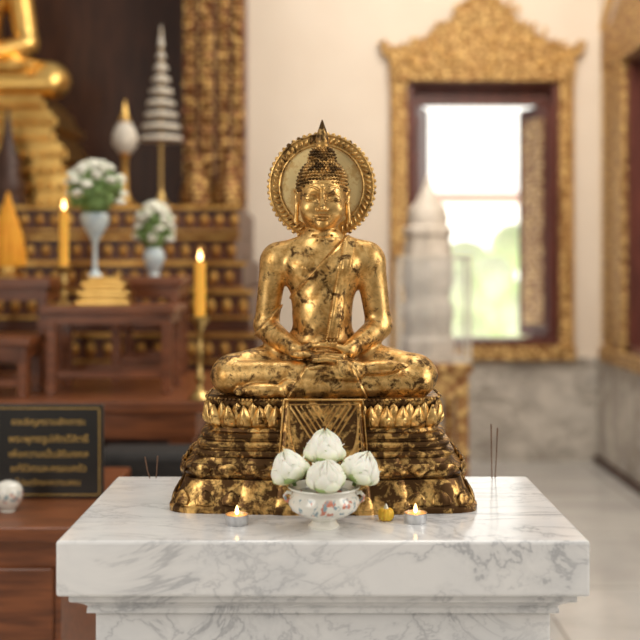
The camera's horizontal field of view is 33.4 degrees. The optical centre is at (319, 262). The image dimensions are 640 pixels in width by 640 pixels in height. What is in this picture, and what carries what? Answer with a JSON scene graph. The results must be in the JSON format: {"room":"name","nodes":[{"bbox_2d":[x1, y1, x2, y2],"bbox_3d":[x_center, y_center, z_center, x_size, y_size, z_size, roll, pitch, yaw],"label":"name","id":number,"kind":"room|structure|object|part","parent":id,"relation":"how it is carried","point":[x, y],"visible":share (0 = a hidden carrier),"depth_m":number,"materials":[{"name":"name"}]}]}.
{"room":"house of worship","nodes":[
{"label":"house of worship","id":0,"kind":"room"},
{"bbox_2d":[247,0,599,356],"bbox_3d":[-0.875,-0.780,8.350,6.650,4.600,0.300,0,0,0],"label":"wall","id":1,"kind":"structure","parent":0,"point":[309,62],"depth_m":8.20,"materials":[{"name":"beige paint"}]},
{"bbox_2d":[378,0,586,360],"bbox_3d":[1.237,-0.808,8.379,1.593,3.107,0.561,0,0,0],"label":"window","id":2,"kind":"structure","parent":1,"relation":"in","point":[482,56],"depth_m":8.14,"materials":[{"name":"gold paint"}]},
{"bbox_3d":[0.795,-0.322,8.419,0.030,1.815,0.460,0,0,18],"label":"shutter panel","id":3,"kind":"part","parent":2,"relation":"part of","materials":[{"name":"red paint"}]},
{"bbox_3d":[0.795,-0.322,8.419,0.048,1.615,0.294,0,0,18],"label":"gilt panel","id":4,"kind":"part","parent":2,"relation":"part of","materials":[{"name":"paint"}]},
{"bbox_3d":[1.249,-0.388,8.320,1.160,2.037,0.320,0,0,0],"label":"frame","id":5,"kind":"part","parent":2,"relation":"part of","materials":[{"name":"red paint"}]},
{"bbox_3d":[1.700,-0.322,8.428,0.048,1.615,0.307,0,0,-18],"label":"gilt panel","id":6,"kind":"part","parent":2,"relation":"part of","materials":[{"name":"gold metal"}]},
{"bbox_3d":[1.700,-0.322,8.428,0.030,1.815,0.480,0,0,-18],"label":"shutter panel","id":7,"kind":"part","parent":2,"relation":"part of","materials":[{"name":"red paint"}]},
{"bbox_2d":[440,357,596,461],"bbox_3d":[-1.040,1.120,8.175,6.320,0.800,0.050,0,0,0],"label":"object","id":8,"kind":"structure","parent":1,"relation":"attached to","point":[541,411],"depth_m":8.17,"materials":[{"name":"grey stone"}]},
{"bbox_2d":[423,107,532,280],"bbox_3d":[2.000,-1.980,15.050,10.000,7.000,0.500,0,0,0],"label":"sky","id":9,"kind":"structure","parent":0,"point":[474,151],"depth_m":15.00,"materials":[{"name":"white"}]},
{"bbox_2d":[469,462,639,639],"bbox_3d":[-0.875,1.570,4.000,6.650,0.100,9.000,0,0,0],"label":"floor","id":10,"kind":"structure","parent":0,"point":[602,508],"depth_m":5.97,"materials":[{"name":"stone"}]},
{"bbox_2d":[0,467,130,639],"bbox_3d":[-1.550,1.137,3.500,1.700,0.765,0.900,0,0,0],"label":"wooden table","id":11,"kind":"object","parent":10,"relation":"on","point":[31,608],"visible":0.38,"depth_m":3.09,"materials":[{"name":"red wood"}]},
{"bbox_2d":[0,480,23,512],"bbox_3d":[-0.950,0.708,3.250,0.092,0.094,0.092,0,0,0],"label":"porcelain cup","id":12,"kind":"object","parent":11,"relation":"on","point":[11,491],"visible":1,"depth_m":3.22,"materials":[{"name":"white ceramic"}]},
{"bbox_3d":[-0.950,0.668,3.250,0.073,0.015,0.073,0,0,0],"label":"lid","id":13,"kind":"part","parent":12,"relation":"part of","materials":[{"name":"ceramic"}]},
{"bbox_3d":[-1.020,1.160,3.083,0.500,0.560,0.015,0,0,0],"label":"door","id":14,"kind":"part","parent":11,"relation":"part of","materials":[{"name":"red wood"}]},
{"bbox_2d":[0,404,103,497],"bbox_3d":[-0.870,0.604,3.469,0.349,0.300,0.102,0,0,0],"label":"inscription plaque","id":15,"kind":"object","parent":11,"relation":"on","point":[52,450],"visible":0.99,"depth_m":3.42,"materials":[{"name":"black paint"}]},
{"bbox_2d":[2,0,182,205],"bbox_3d":[-1.888,-0.680,8.020,1.851,4.400,0.240,0,0,0],"label":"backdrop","id":16,"kind":"structure","parent":10,"relation":"on","point":[108,49],"depth_m":7.90,"materials":[{"name":"brown wood"}]},
{"bbox_2d":[0,371,213,445],"bbox_3d":[-1.997,1.045,5.010,3.046,0.950,1.220,0,0,0],"label":"platform","id":17,"kind":"object","parent":10,"relation":"on","point":[136,411],"visible":0.2,"depth_m":4.46,"materials":[{"name":"red wood"}]},
{"bbox_2d":[0,333,45,396],"bbox_3d":[-1.358,0.443,4.650,0.270,0.254,0.300,0,0,0],"label":"side table","id":18,"kind":"object","parent":17,"relation":"on","point":[21,346],"visible":0.95,"depth_m":4.53,"materials":[{"name":"red wood"}]},
{"bbox_3d":[-1.263,0.461,4.540,0.040,0.219,0.040,0,0,0],"label":"leg","id":19,"kind":"part","parent":18,"relation":"part of","materials":[{"name":"red wood"}]},
{"bbox_3d":[-1.263,0.461,4.760,0.040,0.219,0.040,0,0,0],"label":"leg","id":20,"kind":"part","parent":18,"relation":"part of","materials":[{"name":"red wood"}]},
{"bbox_2d":[0,277,68,381],"bbox_3d":[-1.553,0.321,5.300,0.526,0.498,0.400,0,0,0],"label":"side table","id":21,"kind":"object","parent":17,"relation":"on","point":[42,290],"visible":0.56,"depth_m":5.12,"materials":[{"name":"red wood"}]},
{"bbox_2d":[0,266,22,277],"bbox_3d":[-1.520,0.042,5.200,0.144,0.060,0.144,0,0,0],"label":"tray","id":22,"kind":"object","parent":21,"relation":"on","point":[5,271],"depth_m":5.15,"materials":[{"name":"gold metal"}]},
{"bbox_2d":[0,191,26,277],"bbox_3d":[-1.520,-0.138,5.200,0.184,0.420,0.184,0,0,0],"label":"cone","id":23,"kind":"object","parent":21,"relation":"on","point":[12,246],"visible":1,"depth_m":5.15,"materials":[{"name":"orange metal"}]},
{"bbox_3d":[-1.333,0.346,5.143,0.045,0.448,0.045,0,0,0],"label":"leg","id":24,"kind":"part","parent":21,"relation":"part of","materials":[{"name":"red wood"}]},
{"bbox_3d":[-1.333,0.346,5.457,0.045,0.448,0.045,0,0,0],"label":"leg","id":25,"kind":"part","parent":21,"relation":"part of","materials":[{"name":"red wood"}]},
{"bbox_2d":[40,303,185,393],"bbox_3d":[-0.920,0.378,4.810,0.584,0.384,0.380,0,0,0],"label":"side table","id":26,"kind":"object","parent":17,"relation":"on","point":[168,315],"visible":0.99,"depth_m":4.64,"materials":[{"name":"red wood"}]},
{"bbox_3d":[-1.171,0.396,4.661,0.042,0.349,0.042,0,0,0],"label":"leg","id":27,"kind":"part","parent":26,"relation":"part of","materials":[{"name":"red wood"}]},
{"bbox_2d":[52,200,74,305],"bbox_3d":[-1.133,-0.049,4.720,0.099,0.470,0.099,0,0,0],"label":"candle","id":28,"kind":"object","parent":26,"relation":"on","point":[63,267],"visible":1,"depth_m":4.70,"materials":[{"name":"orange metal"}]},
{"bbox_3d":[-1.171,0.396,4.959,0.042,0.349,0.042,0,0,0],"label":"leg","id":29,"kind":"part","parent":26,"relation":"part of","materials":[{"name":"red wood"}]},
{"bbox_2d":[75,277,135,304],"bbox_3d":[-0.967,0.124,4.820,0.240,0.124,0.168,0,0,0],"label":"stand","id":30,"kind":"object","parent":26,"relation":"on","point":[97,290],"visible":0.99,"depth_m":4.75,"materials":[{"name":"gold metal"}]},
{"bbox_2d":[64,159,127,276],"bbox_3d":[-1.015,-0.205,4.817,0.287,0.534,0.240,0,0,0],"label":"flower arrangement","id":31,"kind":"object","parent":30,"relation":"on","point":[92,184],"visible":1,"depth_m":4.76,"materials":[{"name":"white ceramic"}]},
{"bbox_3d":[-0.669,0.396,4.661,0.042,0.349,0.042,0,0,0],"label":"leg","id":32,"kind":"part","parent":26,"relation":"part of","materials":[{"name":"red wood"}]},
{"bbox_3d":[-0.669,0.396,4.959,0.042,0.349,0.042,0,0,0],"label":"leg","id":33,"kind":"part","parent":26,"relation":"part of","materials":[{"name":"red wood"}]},
{"bbox_2d":[111,276,191,381],"bbox_3d":[-0.841,0.319,5.300,0.363,0.503,0.400,0,0,0],"label":"side table","id":34,"kind":"object","parent":17,"relation":"on","point":[175,288],"visible":0.58,"depth_m":5.13,"materials":[{"name":"red wood"}]},
{"bbox_3d":[-0.982,0.339,5.141,0.042,0.463,0.042,0,0,0],"label":"leg","id":35,"kind":"part","parent":34,"relation":"part of","materials":[{"name":"red wood"}]},
{"bbox_3d":[-0.982,0.339,5.459,0.042,0.463,0.042,0,0,0],"label":"leg","id":36,"kind":"part","parent":34,"relation":"part of","materials":[{"name":"red wood"}]},
{"bbox_2d":[132,200,175,276],"bbox_3d":[-0.816,-0.123,5.251,0.216,0.380,0.168,0,0,0],"label":"flower arrangement","id":37,"kind":"object","parent":34,"relation":"on","point":[153,226],"visible":1,"depth_m":5.21,"materials":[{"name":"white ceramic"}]},
{"bbox_3d":[-0.701,0.339,5.141,0.042,0.463,0.042,0,0,0],"label":"leg","id":38,"kind":"part","parent":34,"relation":"part of","materials":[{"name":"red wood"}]},
{"bbox_3d":[-0.701,0.339,5.459,0.042,0.463,0.042,0,0,0],"label":"leg","id":39,"kind":"part","parent":34,"relation":"part of","materials":[{"name":"red wood"}]},
{"bbox_3d":[-1.977,1.125,5.320,2.886,0.790,0.040,0,0,0],"label":"panel","id":40,"kind":"part","parent":17,"relation":"part of","materials":[{"name":"brown wood"}]},
{"bbox_3d":[-0.579,1.125,4.515,0.110,0.790,0.110,0,0,0],"label":"leg","id":41,"kind":"part","parent":17,"relation":"part of","materials":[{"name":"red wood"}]},
{"bbox_2d":[188,250,209,400],"bbox_3d":[-0.502,0.256,4.460,0.099,0.628,0.099,0,0,0],"label":"candle","id":42,"kind":"object","parent":17,"relation":"on","point":[199,320],"visible":0.96,"depth_m":4.44,"materials":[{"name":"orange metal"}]},
{"bbox_2d":[0,206,262,370],"bbox_3d":[-2.159,0.589,6.785,3.683,1.862,2.130,0,0,0],"label":"altar","id":43,"kind":"object","parent":10,"relation":"on","point":[224,235],"visible":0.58,"depth_m":6.05,"materials":[{"name":"brown wood"}]},
{"bbox_2d":[0,107,27,205],"bbox_3d":[-1.915,-0.652,6.550,0.240,0.620,0.240,0,0,0],"label":"chedi","id":44,"kind":"object","parent":43,"relation":"on","point":[11,179],"visible":0.91,"depth_m":6.49,"materials":[{"name":"dark bronze"}]},
{"bbox_2d":[0,0,87,205],"bbox_3d":[-2.309,-1.522,7.108,1.570,2.360,0.865,0,0,0],"label":"statue","id":45,"kind":"object","parent":43,"relation":"on","point":[46,137],"visible":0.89,"depth_m":6.80,"materials":[{"name":"gold metal"}]},
{"bbox_3d":[-2.233,-0.262,6.394,3.533,0.160,0.048,0,0,0],"label":"carved trim","id":46,"kind":"part","parent":43,"relation":"part of","materials":[{"name":"gold metal"}]},
{"bbox_2d":[112,101,137,205],"bbox_3d":[-1.188,-0.667,6.500,0.156,0.651,0.156,0,0,0],"label":"ornament","id":47,"kind":"object","parent":43,"relation":"on","point":[124,137],"visible":0.85,"depth_m":6.46,"materials":[{"name":"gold metal"}]},
{"bbox_3d":[-1.188,-0.505,6.500,0.140,0.326,0.140,0,0,0],"label":"stand stem","id":48,"kind":"part","parent":47,"relation":"part of","materials":[{"name":"gold metal"}]},
{"bbox_3d":[-1.188,-0.765,6.500,0.156,0.195,0.156,0,0,0],"label":"bulb","id":49,"kind":"part","parent":47,"relation":"part of","materials":[{"name":"white fabric"}]},
{"bbox_3d":[-2.183,0.229,5.894,3.633,0.160,0.048,0,0,0],"label":"carved trim","id":50,"kind":"part","parent":43,"relation":"part of","materials":[{"name":"gold metal"}]},
{"bbox_3d":[-2.233,-0.077,6.194,3.533,0.160,0.048,0,0,0],"label":"carved trim","id":51,"kind":"part","parent":43,"relation":"part of","materials":[{"name":"gold metal"}]},
{"bbox_3d":[-2.208,0.074,6.044,3.583,0.160,0.048,0,0,0],"label":"carved trim","id":52,"kind":"part","parent":43,"relation":"part of","materials":[{"name":"brown wood"}]},
{"bbox_2d":[139,26,182,205],"bbox_3d":[-0.987,-0.906,6.620,0.274,1.128,0.274,0,0,0],"label":"umbrella","id":53,"kind":"object","parent":43,"relation":"on","point":[161,91],"visible":0.94,"depth_m":6.59,"materials":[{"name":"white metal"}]},
{"bbox_3d":[-2.159,0.457,5.744,3.683,0.160,0.048,0,0,0],"label":"carved trim","id":54,"kind":"part","parent":43,"relation":"part of","materials":[{"name":"brown wood"}]},
{"bbox_2d":[179,0,247,211],"bbox_3d":[-0.715,-1.611,7.290,0.460,2.538,0.520,0,0,0],"label":"pilaster","id":55,"kind":"object","parent":43,"relation":"on","point":[214,31],"visible":0.98,"depth_m":7.26,"materials":[{"name":"antique gold leaf on carved wood"}]},
{"bbox_2d":[104,444,191,476],"bbox_3d":[-0.645,1.120,4.150,0.440,0.800,0.240,0,0,0],"label":"stool","id":56,"kind":"object","parent":10,"relation":"on","point":[132,456],"visible":0.12,"depth_m":4.04,"materials":[{"name":"grey fabric"}]},
{"bbox_2d":[56,477,589,639],"bbox_3d":[0.005,1.020,2.298,1.000,1.000,0.608,0,0,0],"label":"marble pedestal","id":57,"kind":"object","parent":10,"relation":"on","point":[147,570],"visible":0.96,"depth_m":2.02,"materials":[{"name":"white stone"}]},
{"bbox_2d":[225,506,248,526],"bbox_3d":[-0.165,0.501,2.125,0.047,0.038,0.047,0,0,0],"label":"tealight candle","id":58,"kind":"object","parent":57,"relation":"on","point":[237,518],"visible":1,"depth_m":2.11,"materials":[{"name":"metal"}]},
{"bbox_3d":[0.005,0.650,2.298,0.960,0.050,0.568,0,0,0],"label":"moulding","id":59,"kind":"part","parent":57,"relation":"part of","materials":[{"name":"white stone"}]},
{"bbox_2d":[170,120,476,515],"bbox_3d":[0.007,0.099,2.390,0.656,0.843,0.390,0,0,0],"label":"statue","id":60,"kind":"object","parent":57,"relation":"on","point":[267,399],"visible":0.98,"depth_m":2.29,"materials":[{"name":"gold metal"}]},
{"bbox_3d":[0.007,0.354,2.231,0.186,0.135,0.045,0,0,0],"label":"cloth panel","id":61,"kind":"part","parent":60,"relation":"part of","materials":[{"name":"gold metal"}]},
{"bbox_3d":[0.055,0.058,2.356,0.081,0.221,0.032,0,0,-37],"label":"sash","id":62,"kind":"part","parent":60,"relation":"part of","materials":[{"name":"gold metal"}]},
{"bbox_2d":[283,479,364,529],"bbox_3d":[0.008,0.479,2.105,0.143,0.081,0.143,0,0,-45],"label":"bowl","id":63,"kind":"object","parent":57,"relation":"on","point":[323,509],"visible":0.81,"depth_m":2.06,"materials":[{"name":"ceramic"}]},
{"bbox_3d":[-0.064,0.461,2.105,0.018,0.025,0.008,0,0,0],"label":"handle","id":64,"kind":"part","parent":63,"relation":"part of","materials":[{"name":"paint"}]},
{"bbox_2d":[271,449,309,486],"bbox_3d":[-0.058,0.404,2.105,0.078,0.074,0.080,0,0,5],"label":"flower","id":65,"kind":"object","parent":63,"relation":"in","point":[289,467],"visible":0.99,"depth_m":2.08,"materials":[{"name":"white plant"}]},
{"bbox_2d":[303,428,345,462],"bbox_3d":[0.008,0.370,2.141,0.086,0.079,0.084,0,0,25],"label":"flower","id":66,"kind":"object","parent":63,"relation":"in","point":[323,445],"visible":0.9,"depth_m":2.11,"materials":[{"name":"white plant"}]},
{"bbox_2d":[306,460,345,492],"bbox_3d":[0.010,0.408,2.057,0.075,0.064,0.076,0,0,22],"label":"flower","id":67,"kind":"object","parent":63,"relation":"on","point":[327,476],"visible":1,"depth_m":2.03,"materials":[{"name":"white plant"}]},
{"bbox_2d":[340,451,380,485],"bbox_3d":[0.075,0.405,2.100,0.079,0.070,0.079,0,0,-42],"label":"flower","id":68,"kind":"object","parent":63,"relation":"in","point":[361,468],"visible":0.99,"depth_m":2.07,"materials":[{"name":"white plant"}]},
{"bbox_3d":[0.080,0.461,2.105,0.018,0.025,0.008,0,0,0],"label":"handle","id":69,"kind":"part","parent":63,"relation":"part of","materials":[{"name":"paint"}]},
{"bbox_2d":[378,504,393,521],"bbox_3d":[0.134,0.502,2.155,0.033,0.035,0.032,0,0,0],"label":"bud","id":70,"kind":"object","parent":57,"relation":"on","point":[385,513],"visible":1,"depth_m":2.14,"materials":[{"name":"yellow plant"}]},
{"bbox_2d":[404,503,426,524],"bbox_3d":[0.192,0.501,2.140,0.047,0.038,0.047,0,0,0],"label":"tealight candle","id":71,"kind":"object","parent":57,"relation":"on","point":[413,517],"visible":1,"depth_m":2.12,"materials":[{"name":"metal"}]},
{"bbox_2d":[404,510,426,524],"bbox_3d":[0.192,0.510,2.140,0.047,0.020,0.047,0,0,0],"label":"cup","id":72,"kind":"object","parent":71,"relation":"attached to","point":[413,517],"depth_m":2.12,"materials":[{"name":"metal"}]},
{"bbox_2d":[490,424,492,477],"bbox_3d":[0.414,0.454,2.575,0.005,0.132,0.003,0,0,0],"label":"incense stick","id":73,"kind":"object","parent":57,"relation":"on","point":[490,424],"visible":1,"depth_m":2.57,"materials":[{"name":"brown wood"}]},
{"bbox_2d":[494,428,497,477],"bbox_3d":[0.426,0.460,2.580,0.009,0.121,0.003,0,0,0],"label":"incense stick","id":74,"kind":"object","parent":57,"relation":"on","point":[497,428],"visible":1,"depth_m":2.58,"materials":[{"name":"brown wood"}]},
{"bbox_2d":[430,353,472,476],"bbox_3d":[0.649,1.044,6.375,0.422,0.952,0.750,0,0,0],"label":"table","id":75,"kind":"object","parent":10,"relation":"on","point":[452,383],"visible":0.19,"depth_m":6.02,"materials":[{"name":"gold metal"}]},
{"bbox_2d":[401,173,453,355],"bbox_3d":[0.658,0.008,6.530,0.305,1.120,0.305,0,0,22],"label":"chedi","id":76,"kind":"object","parent":75,"relation":"on","point":[427,307],"visible":0.97,"depth_m":6.42,"materials":[{"name":"white stone"}]},
{"bbox_2d":[395,256,471,363],"bbox_3d":[0.649,0.264,6.150,0.414,0.608,0.254,0,0,0],"label":"glass case","id":77,"kind":"object","parent":75,"relation":"on","point":[397,258],"visible":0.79,"depth_m":6.02,"materials":[{"name":"clear glass"}]},
{"bbox_3d":[0.805,1.069,6.695,0.070,0.902,0.070,0,0,0],"label":"leg","id":78,"kind":"part","parent":75,"relation":"part of","materials":[{"name":"gold metal"}]},
{"bbox_3d":[0.805,1.069,6.055,0.070,0.902,0.070,0,0,0],"label":"leg","id":79,"kind":"part","parent":75,"relation":"part of","materials":[{"name":"gold metal"}]},
{"bbox_2d":[600,0,617,346],"bbox_3d":[2.300,-0.780,6.200,0.300,4.600,4.000,0,0,0],"label":"wall","id":80,"kind":"structure","parent":0,"point":[602,2],"depth_m":8.15,"materials":[{"name":"beige paint"}]},
{"bbox_2d":[593,455,639,494],"bbox_3d":[2.105,1.495,6.185,0.030,0.050,3.970,0,0,0],"label":"baseboard","id":81,"kind":"structure","parent":80,"relation":"attached to","point":[599,461],"depth_m":7.52,"materials":[{"name":"brown wood"}]},
{"bbox_2d":[595,357,639,484],"bbox_3d":[2.125,1.120,6.200,0.050,0.800,4.000,0,0,0],"label":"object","id":82,"kind":"structure","parent":80,"relation":"attached to","point":[618,389],"depth_m":7.55,"materials":[{"name":"grey stone"}]},
{"bbox_2d":[599,0,639,373],"bbox_3d":[2.245,-0.830,6.770,0.370,3.100,2.340,0,0,0],"label":"window","id":83,"kind":"structure","parent":80,"relation":"in","point":[620,39],"depth_m":7.41,"materials":[{"name":"gold paint"}]},
{"bbox_3d":[2.280,-0.405,6.750,0.300,2.050,1.300,0,0,0],"label":"frame","id":84,"kind":"part","parent":83,"relation":"part of","materials":[{"name":"red paint"}]},
{"label":"outside","id":85,"kind":"structure","parent":0,"visible":0},
{"bbox_3d":[1.500,1.605,12.300,15.000,0.130,7.400,0,0,0],"label":"floor","id":86,"kind":"structure","parent":85,"visible":0},
{"bbox_2d":[450,223,528,336],"bbox_3d":[3.079,0.561,12.767,3.553,2.116,1.628,0,0,0],"label":"trees","id":87,"kind":"object","parent":86,"relation":"on","point":[495,290],"visible":0.13,"depth_m":12.39,"materials":[{"name":"green plant"}]}
]}

